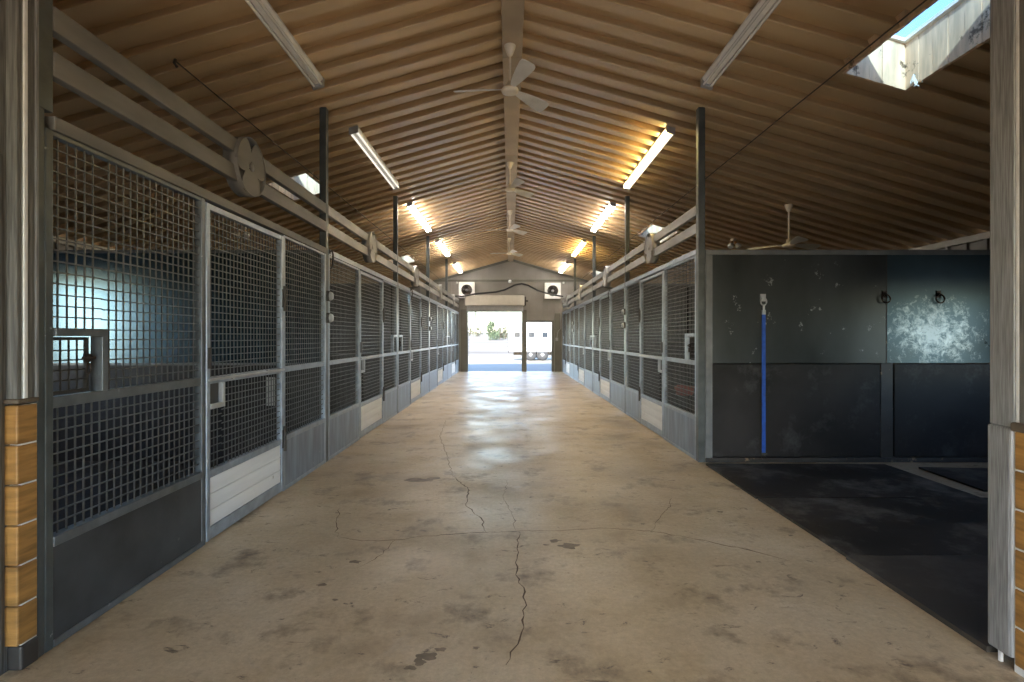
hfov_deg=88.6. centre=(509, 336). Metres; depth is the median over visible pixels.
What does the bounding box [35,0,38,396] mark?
trim
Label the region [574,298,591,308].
header beam
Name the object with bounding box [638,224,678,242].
skylight
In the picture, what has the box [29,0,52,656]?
post
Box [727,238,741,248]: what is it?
light
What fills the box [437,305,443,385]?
door
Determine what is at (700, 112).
post
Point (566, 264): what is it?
tube light
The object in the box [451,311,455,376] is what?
door
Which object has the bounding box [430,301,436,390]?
panel
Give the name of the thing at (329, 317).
outlet box
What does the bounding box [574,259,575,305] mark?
post
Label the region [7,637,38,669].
trim
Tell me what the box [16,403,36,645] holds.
trim
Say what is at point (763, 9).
tube light
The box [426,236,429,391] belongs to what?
post
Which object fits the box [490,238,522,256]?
ceiling fan
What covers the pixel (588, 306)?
panel
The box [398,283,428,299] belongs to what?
header beam
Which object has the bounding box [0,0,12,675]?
wall
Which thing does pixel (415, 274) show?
rail
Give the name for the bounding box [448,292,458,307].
rail
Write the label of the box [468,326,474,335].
tree
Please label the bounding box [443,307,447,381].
panel
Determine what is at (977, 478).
rubber mat
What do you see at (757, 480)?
rubber mat
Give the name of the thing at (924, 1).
cable
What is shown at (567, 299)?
rail
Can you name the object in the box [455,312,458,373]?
panel
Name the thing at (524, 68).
ceiling fan
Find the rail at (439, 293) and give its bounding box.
[430,279,447,300]
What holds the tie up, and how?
hanging from the wall at (822, 306)
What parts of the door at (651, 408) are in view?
latch frame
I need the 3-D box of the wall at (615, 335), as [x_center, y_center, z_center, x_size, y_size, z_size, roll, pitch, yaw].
[4.155,0.202,13.100,4.035,2.313,0.090,0,0,0]
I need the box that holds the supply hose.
[455,283,562,296]
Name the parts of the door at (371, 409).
latch frame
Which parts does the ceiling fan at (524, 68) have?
blade, motor, blade, blade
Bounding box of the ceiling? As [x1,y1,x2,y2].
[44,0,989,290]
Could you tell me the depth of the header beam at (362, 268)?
7.14 m
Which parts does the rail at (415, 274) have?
rail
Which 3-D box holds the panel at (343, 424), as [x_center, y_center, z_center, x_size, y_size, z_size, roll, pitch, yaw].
[-2.033,0.230,6.422,0.054,2.280,1.204,0,0,0]
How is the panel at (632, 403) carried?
on the floor
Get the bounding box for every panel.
[44,127,204,652]
[281,235,325,490]
[328,255,359,459]
[382,280,396,423]
[398,287,409,412]
[420,297,428,397]
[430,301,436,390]
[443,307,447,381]
[448,309,450,378]
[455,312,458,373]
[562,312,566,373]
[570,309,573,378]
[574,307,577,381]
[584,301,591,390]
[593,297,600,395]
[610,287,624,412]
[626,280,640,423]
[663,255,695,459]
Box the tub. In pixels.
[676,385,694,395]
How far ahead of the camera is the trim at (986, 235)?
7.22 m
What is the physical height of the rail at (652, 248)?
0.444 m
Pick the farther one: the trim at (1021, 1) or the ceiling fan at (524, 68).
the ceiling fan at (524, 68)
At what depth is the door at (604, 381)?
11.46 m
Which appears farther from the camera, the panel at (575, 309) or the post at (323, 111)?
the panel at (575, 309)
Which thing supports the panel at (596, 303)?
on the floor
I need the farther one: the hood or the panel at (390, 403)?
the hood
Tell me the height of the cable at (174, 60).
0.066 m
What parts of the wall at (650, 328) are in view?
panel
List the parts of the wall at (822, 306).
rubber panel, sill, panel post, rubber panel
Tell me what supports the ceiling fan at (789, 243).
hanging from the ceiling
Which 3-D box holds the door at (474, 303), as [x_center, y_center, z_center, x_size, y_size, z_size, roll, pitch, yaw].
[-0.525,-1.153,20.555,2.450,0.925,0.530,0,0,0]
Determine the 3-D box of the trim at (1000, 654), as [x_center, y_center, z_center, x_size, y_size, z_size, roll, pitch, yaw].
[2.076,1.345,2.221,0.012,0.050,0.012,0,0,0]
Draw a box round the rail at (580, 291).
[574,279,591,300]
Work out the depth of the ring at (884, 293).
5.72 m
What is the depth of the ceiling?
6.02 m
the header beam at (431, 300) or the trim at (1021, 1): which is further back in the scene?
the header beam at (431, 300)
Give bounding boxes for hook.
[329,249,333,268]
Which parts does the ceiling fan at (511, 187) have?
motor, blade, blade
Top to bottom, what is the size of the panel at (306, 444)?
2.280 m
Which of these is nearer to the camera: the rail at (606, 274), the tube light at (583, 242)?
the rail at (606, 274)
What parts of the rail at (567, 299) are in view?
rail, rail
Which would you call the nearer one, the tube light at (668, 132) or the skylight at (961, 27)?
the skylight at (961, 27)
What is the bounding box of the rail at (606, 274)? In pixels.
[593,256,624,290]
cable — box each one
[173,58,436,276]
[583,0,926,277]
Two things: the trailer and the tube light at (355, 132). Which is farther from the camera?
the trailer
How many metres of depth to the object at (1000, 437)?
2.20 m
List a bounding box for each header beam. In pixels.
[44,116,325,252]
[328,249,396,285]
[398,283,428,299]
[430,298,447,308]
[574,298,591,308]
[593,283,624,299]
[625,249,695,285]
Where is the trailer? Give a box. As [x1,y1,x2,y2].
[508,322,550,360]
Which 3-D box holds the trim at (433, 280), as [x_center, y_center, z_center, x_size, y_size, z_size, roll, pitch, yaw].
[0.025,-2.230,20.794,7.850,0.080,0.029,0,0,0]
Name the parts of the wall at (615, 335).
panel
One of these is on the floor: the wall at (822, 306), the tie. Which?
the wall at (822, 306)
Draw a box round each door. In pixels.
[205,202,286,541]
[360,271,384,437]
[410,293,421,403]
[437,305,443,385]
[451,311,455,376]
[465,295,527,318]
[565,311,569,375]
[577,305,583,384]
[598,294,609,402]
[638,271,662,437]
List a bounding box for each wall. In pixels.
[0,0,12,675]
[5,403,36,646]
[53,236,113,249]
[53,250,318,460]
[331,283,392,412]
[400,259,623,371]
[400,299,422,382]
[432,307,432,369]
[603,299,623,383]
[636,283,855,412]
[705,250,990,461]
[856,231,989,363]
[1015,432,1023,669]
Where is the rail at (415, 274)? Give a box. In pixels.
[398,256,428,290]
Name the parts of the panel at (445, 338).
kick plate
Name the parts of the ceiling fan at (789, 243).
blade, motor, blade, blade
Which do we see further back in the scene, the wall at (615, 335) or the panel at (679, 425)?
the wall at (615, 335)
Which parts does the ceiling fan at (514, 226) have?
blade, blade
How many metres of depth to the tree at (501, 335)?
95.95 m
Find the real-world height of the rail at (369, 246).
0.444 m
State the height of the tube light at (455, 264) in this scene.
0.111 m
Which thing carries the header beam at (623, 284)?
attached to the post at (627, 198)
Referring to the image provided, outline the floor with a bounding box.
[0,364,1023,681]
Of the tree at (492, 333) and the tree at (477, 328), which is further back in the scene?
the tree at (477, 328)
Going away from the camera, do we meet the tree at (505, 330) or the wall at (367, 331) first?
the wall at (367, 331)
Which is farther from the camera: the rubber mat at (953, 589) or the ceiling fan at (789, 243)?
the ceiling fan at (789, 243)
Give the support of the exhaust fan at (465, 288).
attached to the wall at (537, 307)
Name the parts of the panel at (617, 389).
kick plate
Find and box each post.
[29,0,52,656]
[319,107,327,461]
[393,196,397,413]
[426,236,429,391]
[445,259,447,335]
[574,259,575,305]
[592,236,595,391]
[625,196,629,413]
[696,107,704,461]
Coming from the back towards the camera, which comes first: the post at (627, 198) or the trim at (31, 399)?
the post at (627, 198)
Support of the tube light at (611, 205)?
attached to the ceiling
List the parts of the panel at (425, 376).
kick plate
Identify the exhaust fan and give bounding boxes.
[459,282,474,297]
[545,283,560,298]
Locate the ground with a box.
[468,333,550,363]
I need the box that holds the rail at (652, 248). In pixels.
[626,206,695,271]
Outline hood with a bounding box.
[465,295,523,305]
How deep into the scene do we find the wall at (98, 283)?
5.76 m
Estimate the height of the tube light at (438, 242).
0.111 m
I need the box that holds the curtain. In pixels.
[467,306,522,310]
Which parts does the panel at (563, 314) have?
kick plate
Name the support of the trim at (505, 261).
attached to the wall at (537, 307)
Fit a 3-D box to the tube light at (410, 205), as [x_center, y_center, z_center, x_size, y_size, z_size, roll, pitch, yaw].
[-1.905,-2.518,11.170,0.110,0.111,2.440,0,0,0]
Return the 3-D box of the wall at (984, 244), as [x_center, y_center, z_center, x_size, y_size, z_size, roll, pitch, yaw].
[6.220,0.001,8.725,0.150,2.737,24.450,0,0,0]
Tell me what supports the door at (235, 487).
attached to the header beam at (54, 123)
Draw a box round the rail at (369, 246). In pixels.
[328,205,396,271]
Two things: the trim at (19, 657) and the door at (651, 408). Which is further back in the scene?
the door at (651, 408)
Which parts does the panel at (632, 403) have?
kick plate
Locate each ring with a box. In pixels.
[881,291,890,303]
[935,291,945,303]
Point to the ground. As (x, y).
(481, 350)
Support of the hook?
attached to the header beam at (362, 268)
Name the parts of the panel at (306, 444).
kick plate, rail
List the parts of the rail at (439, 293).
rail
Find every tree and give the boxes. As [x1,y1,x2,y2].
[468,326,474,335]
[471,325,482,335]
[482,318,499,339]
[497,327,504,338]
[502,326,507,338]
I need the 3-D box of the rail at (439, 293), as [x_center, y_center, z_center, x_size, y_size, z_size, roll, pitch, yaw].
[-2.036,-1.305,15.025,0.112,0.444,3.773,0,0,0]
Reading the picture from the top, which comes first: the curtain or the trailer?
the curtain
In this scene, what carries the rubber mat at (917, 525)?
on the floor
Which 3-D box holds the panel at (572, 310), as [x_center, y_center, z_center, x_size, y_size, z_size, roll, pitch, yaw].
[2.083,0.230,17.542,0.054,2.280,1.104,0,0,0]
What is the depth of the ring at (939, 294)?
5.72 m
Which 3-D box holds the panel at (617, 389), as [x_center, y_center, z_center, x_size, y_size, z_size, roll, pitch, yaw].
[2.083,0.230,10.117,0.054,2.280,1.354,0,0,0]
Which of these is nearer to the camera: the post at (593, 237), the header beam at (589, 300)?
the post at (593, 237)
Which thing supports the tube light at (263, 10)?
attached to the ceiling
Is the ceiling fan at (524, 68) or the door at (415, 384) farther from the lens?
the door at (415, 384)
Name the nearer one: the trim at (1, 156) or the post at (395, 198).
the trim at (1, 156)
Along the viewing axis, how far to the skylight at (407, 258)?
15.83 m
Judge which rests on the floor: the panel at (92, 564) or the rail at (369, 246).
the panel at (92, 564)
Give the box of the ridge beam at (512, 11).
[501,0,524,260]
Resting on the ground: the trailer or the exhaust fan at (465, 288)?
the trailer
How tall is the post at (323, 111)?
3.887 m
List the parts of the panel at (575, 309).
kick plate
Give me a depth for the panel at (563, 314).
20.25 m
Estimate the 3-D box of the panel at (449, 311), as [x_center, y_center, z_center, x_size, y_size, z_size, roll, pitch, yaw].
[-2.029,0.230,17.492,0.062,2.280,1.004,0,0,0]
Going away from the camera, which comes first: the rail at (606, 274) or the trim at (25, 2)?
the trim at (25, 2)
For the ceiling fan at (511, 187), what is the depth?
9.02 m
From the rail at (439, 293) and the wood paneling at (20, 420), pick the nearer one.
the wood paneling at (20, 420)
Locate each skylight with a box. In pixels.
[267,172,328,200]
[388,255,415,265]
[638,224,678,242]
[842,0,989,91]
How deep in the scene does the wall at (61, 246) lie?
7.23 m
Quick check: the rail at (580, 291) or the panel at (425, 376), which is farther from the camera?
the rail at (580, 291)
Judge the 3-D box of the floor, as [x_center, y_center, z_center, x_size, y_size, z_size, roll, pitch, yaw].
[0.025,1.424,11.550,12.300,0.132,30.100,0,0,0]
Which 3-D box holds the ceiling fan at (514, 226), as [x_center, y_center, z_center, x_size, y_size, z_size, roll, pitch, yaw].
[-0.079,-2.757,12.448,1.015,0.495,1.034,0,0,0]
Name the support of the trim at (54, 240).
attached to the wall at (61, 246)
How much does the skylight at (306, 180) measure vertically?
0.596 m
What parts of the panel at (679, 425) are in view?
kick plate, rail, feed frame, feed door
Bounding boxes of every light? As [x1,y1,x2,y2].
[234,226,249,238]
[245,0,324,89]
[349,125,399,189]
[407,201,431,232]
[435,239,449,256]
[453,262,461,273]
[559,262,568,273]
[572,239,586,256]
[591,201,615,231]
[623,125,674,189]
[700,0,781,89]
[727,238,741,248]
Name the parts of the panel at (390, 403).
kick plate, feed frame, feed door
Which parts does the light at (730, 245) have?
bulb, bulb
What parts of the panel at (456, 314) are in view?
kick plate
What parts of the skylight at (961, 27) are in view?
pane frame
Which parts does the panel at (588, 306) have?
kick plate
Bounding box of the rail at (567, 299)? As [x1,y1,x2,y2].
[562,292,573,307]
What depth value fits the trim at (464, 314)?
20.73 m
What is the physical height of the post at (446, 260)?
3.887 m
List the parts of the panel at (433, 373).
kick plate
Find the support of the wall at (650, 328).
on the floor
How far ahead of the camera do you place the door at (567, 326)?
18.78 m
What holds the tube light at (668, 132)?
attached to the ceiling
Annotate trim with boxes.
[0,153,2,674]
[3,397,38,403]
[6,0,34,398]
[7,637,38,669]
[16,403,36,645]
[23,0,27,397]
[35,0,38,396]
[53,236,114,249]
[400,260,623,292]
[433,280,587,281]
[461,309,560,371]
[908,232,989,249]
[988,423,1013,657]
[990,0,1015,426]
[998,650,1002,661]
[1010,422,1023,432]
[1014,432,1023,677]
[1016,0,1019,422]
[1020,0,1023,423]
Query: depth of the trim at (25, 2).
2.17 m
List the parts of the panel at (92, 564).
feed door, feed frame, kick plate, rail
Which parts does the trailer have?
molding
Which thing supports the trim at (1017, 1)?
attached to the wall
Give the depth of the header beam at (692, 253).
7.08 m
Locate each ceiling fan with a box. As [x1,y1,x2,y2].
[453,43,548,111]
[476,162,533,197]
[485,210,526,234]
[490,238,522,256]
[746,203,820,249]
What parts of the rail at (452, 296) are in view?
rail, rail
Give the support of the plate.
attached to the wall at (98, 283)
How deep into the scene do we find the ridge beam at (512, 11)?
6.67 m
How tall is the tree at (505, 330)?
2.628 m
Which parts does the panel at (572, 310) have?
kick plate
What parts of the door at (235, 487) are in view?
handle, latch plate, latch frame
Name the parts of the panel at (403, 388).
feed frame, kick plate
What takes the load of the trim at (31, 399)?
on the wood paneling at (20, 420)
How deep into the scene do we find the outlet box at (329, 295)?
5.75 m
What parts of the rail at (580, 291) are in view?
rail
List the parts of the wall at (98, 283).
panel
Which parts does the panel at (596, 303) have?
kick plate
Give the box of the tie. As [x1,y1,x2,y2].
[760,294,766,458]
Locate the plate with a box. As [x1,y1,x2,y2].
[266,377,274,405]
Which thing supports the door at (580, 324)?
attached to the header beam at (589, 300)
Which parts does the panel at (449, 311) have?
kick plate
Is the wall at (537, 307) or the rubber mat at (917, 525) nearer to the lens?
the rubber mat at (917, 525)
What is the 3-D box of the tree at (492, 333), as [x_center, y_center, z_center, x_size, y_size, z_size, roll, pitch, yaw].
[-3.328,-1.355,90.068,3.344,3.909,3.344,0,0,0]
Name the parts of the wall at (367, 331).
panel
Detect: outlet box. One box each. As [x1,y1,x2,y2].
[326,291,333,300]
[326,313,333,322]
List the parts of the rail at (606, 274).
rail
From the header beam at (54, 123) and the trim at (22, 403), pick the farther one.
the header beam at (54, 123)
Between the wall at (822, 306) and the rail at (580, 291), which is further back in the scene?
the rail at (580, 291)
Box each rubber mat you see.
[706,463,978,498]
[758,497,987,556]
[846,555,997,651]
[919,467,987,491]
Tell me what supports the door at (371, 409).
attached to the header beam at (362, 268)
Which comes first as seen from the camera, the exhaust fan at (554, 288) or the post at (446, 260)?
the post at (446, 260)
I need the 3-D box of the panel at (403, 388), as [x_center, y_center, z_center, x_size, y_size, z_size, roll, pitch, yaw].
[-2.029,0.230,10.017,0.062,2.280,1.154,0,0,0]
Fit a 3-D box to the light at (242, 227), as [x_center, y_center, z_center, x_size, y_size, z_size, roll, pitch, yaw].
[-4.450,-1.735,8.729,0.262,0.200,0.160,0,0,0]
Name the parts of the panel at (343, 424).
kick plate, rail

